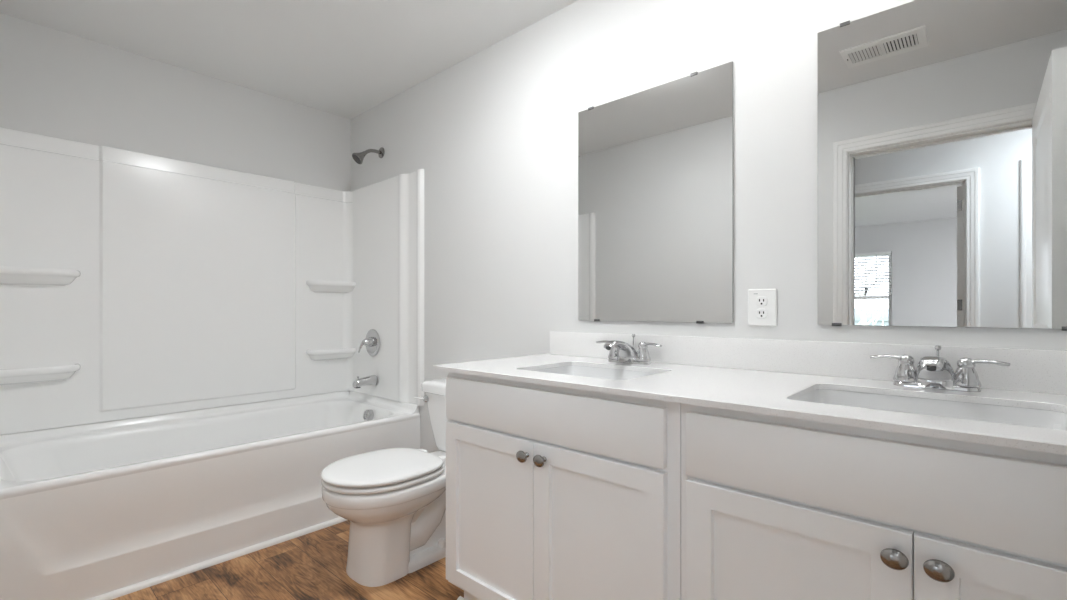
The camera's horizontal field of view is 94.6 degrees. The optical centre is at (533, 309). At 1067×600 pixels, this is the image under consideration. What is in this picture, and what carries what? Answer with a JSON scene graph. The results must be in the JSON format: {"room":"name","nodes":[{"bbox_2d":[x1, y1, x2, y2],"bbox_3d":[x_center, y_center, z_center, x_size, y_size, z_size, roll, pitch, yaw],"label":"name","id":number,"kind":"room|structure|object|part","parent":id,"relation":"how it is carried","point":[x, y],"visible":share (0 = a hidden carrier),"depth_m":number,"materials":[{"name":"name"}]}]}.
{"room":"bathroom","nodes":[
{"label":"bathroom","id":0,"kind":"room"},
{"bbox_2d":[0,13,350,190],"bbox_3d":[-1.811,-0.117,2.690,0.120,2.291,1.655,0,0,42],"label":"wall","id":1,"kind":"structure","parent":0,"point":[54,83],"depth_m":2.49,"materials":[{"name":"paint"}]},
{"bbox_2d":[0,127,423,434],"bbox_3d":[-1.460,-0.122,2.374,0.822,1.306,1.659,0,0,42],"label":"tub surround","id":2,"kind":"object","parent":1,"relation":"attached to","point":[133,284],"visible":0.98,"depth_m":2.56,"materials":[{"name":"white plastic"}]},
{"bbox_2d":[0,364,80,384],"bbox_3d":[-2.160,0.283,2.116,0.109,0.070,0.320,0,0,42],"label":"corner shelf","id":3,"kind":"object","parent":2,"relation":"attached to","point":[10,374],"depth_m":2.13,"materials":[{"name":"white plastic"}]},
{"bbox_2d":[0,266,80,285],"bbox_3d":[-2.160,-0.143,2.116,0.109,0.070,0.320,0,0,42],"label":"corner shelf","id":4,"kind":"object","parent":2,"relation":"attached to","point":[9,275],"depth_m":2.13,"materials":[{"name":"white plastic"}]},
{"bbox_2d":[306,348,355,360],"bbox_3d":[-1.269,0.283,3.107,0.109,0.070,0.295,0,0,42],"label":"corner shelf","id":5,"kind":"object","parent":2,"relation":"attached to","point":[312,354],"depth_m":3.09,"materials":[{"name":"white plastic"}]},
{"bbox_2d":[306,280,355,292],"bbox_3d":[-1.269,-0.143,3.107,0.109,0.070,0.295,0,0,42],"label":"corner shelf","id":6,"kind":"object","parent":2,"relation":"attached to","point":[312,286],"depth_m":3.09,"materials":[{"name":"white plastic"}]},
{"bbox_2d":[353,375,377,387],"bbox_3d":[-1.012,0.430,2.953,0.064,0.070,0.135,0,0,42],"label":"tub spout","id":7,"kind":"object","parent":2,"relation":"attached to","point":[372,379],"visible":1,"depth_m":2.93,"materials":[{"name":"silver metal"}]},
{"bbox_2d":[358,329,379,355],"bbox_3d":[-1.012,0.203,2.988,0.166,0.166,0.081,0,0,42],"label":"tub valve","id":8,"kind":"object","parent":2,"relation":"attached to","point":[372,341],"visible":1,"depth_m":2.98,"materials":[{"name":"silver metal"}]},
{"bbox_3d":[-0.890,-0.122,2.952,0.747,1.306,0.038,0,0,42],"label":"panel","id":9,"kind":"part","parent":2,"relation":"part of","materials":[{"name":"white plastic"}]},
{"bbox_2d":[87,517,346,599],"bbox_3d":[-1.179,1.018,2.112,0.020,0.020,1.637,0,0,42],"label":"trim","id":10,"kind":"structure","parent":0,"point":[114,594],"depth_m":1.98,"materials":[{"name":"paint"}]},
{"bbox_2d":[112,520,463,599],"bbox_3d":[-0.510,1.053,0.757,5.600,0.050,3.030,0,0,42],"label":"floor","id":11,"kind":"structure","parent":0,"point":[310,566],"depth_m":1.87,"materials":[{"name":"wood"}]},
{"bbox_2d":[0,391,419,599],"bbox_3d":[-1.470,0.779,2.385,0.784,0.497,1.650,0,0,42],"label":"bathtub","id":12,"kind":"object","parent":11,"relation":"on","point":[87,511],"visible":0.82,"depth_m":2.05,"materials":[{"name":"white plastic"}]},
{"bbox_3d":[-0.977,0.627,2.907,0.068,0.070,0.044,0,0,42],"label":"overflow plate","id":13,"kind":"part","parent":12,"relation":"part of","materials":[{"name":"silver metal"}]},
{"bbox_2d":[321,378,447,586],"bbox_3d":[-0.485,0.685,2.066,0.524,0.686,0.794,0,0,42],"label":"toilet","id":14,"kind":"object","parent":11,"relation":"on","point":[393,500],"visible":0.78,"depth_m":1.87,"materials":[{"name":"white ceramic"}]},
{"bbox_3d":[-0.598,0.617,1.934,0.392,0.028,0.447,0,0,42],"label":"lid","id":15,"kind":"part","parent":14,"relation":"part of","materials":[{"name":"white plastic"}]},
{"bbox_3d":[-0.594,0.644,1.938,0.390,0.024,0.453,0,0,42],"label":"seat","id":16,"kind":"part","parent":14,"relation":"part of","materials":[{"name":"white plastic"}]},
{"bbox_3d":[-0.513,0.425,2.339,0.034,0.034,0.016,0,0,42],"label":"flush handle","id":17,"kind":"part","parent":14,"relation":"part of","materials":[{"name":"silver metal"}]},
{"bbox_3d":[-0.290,0.368,2.276,0.514,0.054,0.220,0,0,42],"label":"tank lid","id":18,"kind":"part","parent":14,"relation":"part of","materials":[{"name":"white ceramic"}]},
{"bbox_3d":[-0.289,0.528,2.277,0.486,0.264,0.198,0,0,42],"label":"tank","id":19,"kind":"part","parent":14,"relation":"part of","materials":[{"name":"white ceramic"}]},
{"bbox_2d":[446,372,680,599],"bbox_3d":[0.193,0.616,1.582,0.836,0.824,0.617,0,0,42],"label":"vanity cabinet","id":20,"kind":"object","parent":11,"relation":"on","point":[553,492],"visible":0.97,"depth_m":1.33,"materials":[{"name":"paint"}]},
{"bbox_3d":[-0.142,0.639,1.525,0.394,0.530,0.020,0,0,42],"label":"door","id":21,"kind":"part","parent":20,"relation":"part of","materials":[{"name":"paint"}]},
{"bbox_3d":[-0.029,0.413,1.388,0.039,0.034,0.032,0,0,42],"label":"knob","id":22,"kind":"part","parent":20,"relation":"part of","materials":[{"name":"silver metal"}]},
{"bbox_3d":[0.019,0.412,1.345,0.039,0.034,0.032,0,0,42],"label":"knob","id":23,"kind":"part","parent":20,"relation":"part of","materials":[{"name":"silver metal"}]},
{"bbox_3d":[0.007,0.295,1.391,0.794,0.138,0.020,0,0,42],"label":"drawer","id":24,"kind":"part","parent":20,"relation":"part of","materials":[{"name":"paint"}]},
{"bbox_3d":[0.154,0.639,1.258,0.398,0.530,0.020,0,0,42],"label":"door","id":25,"kind":"part","parent":20,"relation":"part of","materials":[{"name":"paint"}]},
{"bbox_2d":[433,331,1066,454],"bbox_3d":[0.498,0.147,1.318,1.707,0.112,0.607,0,0,42],"label":"countertop","id":26,"kind":"structure","parent":20,"relation":"on","point":[752,375],"depth_m":1.22,"materials":[{"name":"white stone"}]},
{"bbox_2d":[531,365,658,379],"bbox_3d":[0.188,0.272,1.555,0.442,0.136,0.346,0,0,42],"label":"sink","id":27,"kind":"object","parent":26,"relation":"in","point":[585,371],"visible":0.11,"depth_m":1.72,"materials":[{"name":"white ceramic"}]},
{"bbox_2d":[596,334,661,363],"bbox_3d":[0.334,0.138,1.744,0.198,0.101,0.197,0,0,-2],"label":"faucet","id":28,"kind":"object","parent":26,"relation":"on","point":[620,351],"visible":1,"depth_m":1.71,"materials":[{"name":"silver metal"}]},
{"bbox_3d":[0.298,0.145,1.792,0.054,0.065,0.054,0,0,42],"label":"handle","id":29,"kind":"part","parent":28,"relation":"part of","materials":[{"name":"silver metal"}]},
{"bbox_3d":[0.300,0.145,1.710,0.082,0.080,0.155,0,0,42],"label":"spout","id":30,"kind":"part","parent":28,"relation":"part of","materials":[{"name":"silver metal"}]},
{"bbox_3d":[0.340,0.183,1.755,0.164,0.012,0.052,0,0,42],"label":"plate","id":31,"kind":"part","parent":28,"relation":"part of","materials":[{"name":"silver metal"}]},
{"bbox_3d":[0.382,0.145,1.717,0.054,0.065,0.054,0,0,42],"label":"handle","id":32,"kind":"part","parent":28,"relation":"part of","materials":[{"name":"silver metal"}]},
{"bbox_3d":[0.407,0.121,1.688,0.021,0.014,0.072,0,0,-40],"label":"lever","id":33,"kind":"part","parent":28,"relation":"part of","materials":[{"name":"silver metal"}]},
{"bbox_2d":[796,389,1066,430],"bbox_3d":[0.794,0.272,1.010,0.472,0.136,0.346,0,0,42],"label":"sink","id":34,"kind":"object","parent":26,"relation":"in","point":[1039,418],"visible":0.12,"depth_m":1.10,"materials":[{"name":"white ceramic"}]},
{"bbox_2d":[870,345,1010,391],"bbox_3d":[0.964,0.138,1.178,0.198,0.101,0.197,0,0,-2],"label":"faucet","id":35,"kind":"object","parent":26,"relation":"on","point":[932,372],"visible":1,"depth_m":1.15,"materials":[{"name":"silver metal"}]},
{"bbox_3d":[0.896,0.121,1.248,0.072,0.014,0.021,0,0,34],"label":"lever","id":36,"kind":"part","parent":35,"relation":"part of","materials":[{"name":"silver metal"}]},
{"bbox_3d":[0.928,0.145,1.226,0.054,0.065,0.054,0,0,42],"label":"handle","id":37,"kind":"part","parent":35,"relation":"part of","materials":[{"name":"silver metal"}]},
{"bbox_3d":[0.929,0.145,1.143,0.082,0.080,0.155,0,0,42],"label":"spout","id":38,"kind":"part","parent":35,"relation":"part of","materials":[{"name":"silver metal"}]},
{"bbox_3d":[0.970,0.183,1.188,0.164,0.012,0.052,0,0,42],"label":"plate","id":39,"kind":"part","parent":35,"relation":"part of","materials":[{"name":"silver metal"}]},
{"bbox_3d":[0.990,0.135,1.205,0.013,0.093,0.013,0,0,3],"label":"lift rod","id":40,"kind":"part","parent":35,"relation":"part of","materials":[{"name":"silver metal"}]},
{"bbox_3d":[1.011,0.145,1.151,0.054,0.065,0.054,0,0,42],"label":"handle","id":41,"kind":"part","parent":35,"relation":"part of","materials":[{"name":"silver metal"}]},
{"bbox_3d":[1.037,0.121,1.121,0.021,0.014,0.072,0,0,-40],"label":"lever","id":42,"kind":"part","parent":35,"relation":"part of","materials":[{"name":"silver metal"}]},
{"bbox_2d":[681,403,1066,599],"bbox_3d":[0.816,0.616,1.022,0.836,0.824,0.617,0,0,42],"label":"vanity cabinet","id":43,"kind":"object","parent":11,"relation":"on","point":[773,507],"visible":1,"depth_m":0.87,"materials":[{"name":"paint"}]},
{"bbox_3d":[0.488,0.639,0.958,0.396,0.530,0.020,0,0,42],"label":"door","id":44,"kind":"part","parent":43,"relation":"part of","materials":[{"name":"paint"}]},
{"bbox_3d":[0.602,0.413,0.821,0.039,0.034,0.032,0,0,42],"label":"knob","id":45,"kind":"part","parent":43,"relation":"part of","materials":[{"name":"silver metal"}]},
{"bbox_3d":[0.645,0.412,0.783,0.039,0.034,0.032,0,0,42],"label":"knob","id":46,"kind":"part","parent":43,"relation":"part of","materials":[{"name":"silver metal"}]},
{"bbox_3d":[0.785,0.639,0.691,0.396,0.530,0.020,0,0,42],"label":"door","id":47,"kind":"part","parent":43,"relation":"part of","materials":[{"name":"paint"}]},
{"bbox_2d":[0,0,577,118],"bbox_3d":[-2.018,-1.303,-0.920,5.600,0.080,7.540,0,0,42],"label":"ceiling","id":48,"kind":"structure","parent":0,"point":[344,58],"depth_m":2.24,"materials":[{"name":"paint"}]},
{"bbox_2d":[351,0,1066,452],"bbox_3d":[0.102,-0.117,2.163,3.670,2.291,0.120,0,0,42],"label":"wall","id":49,"kind":"structure","parent":0,"point":[493,134],"depth_m":2.03,"materials":[{"name":"paint"}]},
{"bbox_2d":[352,147,384,164],"bbox_3d":[-0.994,-0.924,2.943,0.078,0.132,0.185,0,0,42],"label":"shower head","id":50,"kind":"object","parent":49,"relation":"attached to","point":[358,158],"visible":1,"depth_m":2.91},
{"bbox_3d":[-0.971,-0.942,2.959,0.021,0.051,0.116,0,0,42],"label":"shower arm","id":51,"kind":"part","parent":50,"relation":"part of","materials":[{"name":"silver metal"}]},
{"bbox_2d":[578,61,732,323],"bbox_3d":[0.413,-0.379,1.796,0.618,0.852,0.010,0,0,42],"label":"wall mirror","id":52,"kind":"object","parent":49,"relation":"attached to","point":[655,164],"visible":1,"depth_m":1.76,"materials":[{"name":"clear glass"}]},
{"bbox_2d":[748,289,776,325],"bbox_3d":[0.710,-0.006,1.530,0.085,0.115,0.008,0,0,42],"label":"wall outlet","id":53,"kind":"object","parent":49,"relation":"attached to","point":[762,303],"visible":1,"depth_m":1.53,"materials":[{"name":"white plastic"}]},
{"bbox_2d":[756,309,766,317],"bbox_3d":[0.708,0.013,1.528,0.033,0.030,0.003,0,0,42],"label":"receptacle","id":54,"kind":"object","parent":53,"relation":"attached to","point":[760,313],"depth_m":1.53,"materials":[{"name":"white plastic"}]},
{"bbox_2d":[756,296,766,305],"bbox_3d":[0.708,-0.025,1.528,0.033,0.030,0.003,0,0,42],"label":"receptacle","id":55,"kind":"object","parent":53,"relation":"attached to","point":[760,300],"depth_m":1.53,"materials":[{"name":"white plastic"}]},
{"bbox_2d":[550,331,1066,394],"bbox_3d":[0.702,0.140,1.529,1.686,0.098,0.020,0,0,42],"label":"backsplash","id":56,"kind":"structure","parent":49,"relation":"attached to","point":[1030,370],"depth_m":1.40,"materials":[{"name":"white stone"}]},
{"bbox_2d":[818,0,1066,330],"bbox_3d":[1.054,-0.379,1.220,0.618,0.852,0.010,0,0,42],"label":"wall mirror","id":57,"kind":"object","parent":49,"relation":"attached to","point":[942,124],"visible":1,"depth_m":1.24,"materials":[{"name":"clear glass"}]}
]}

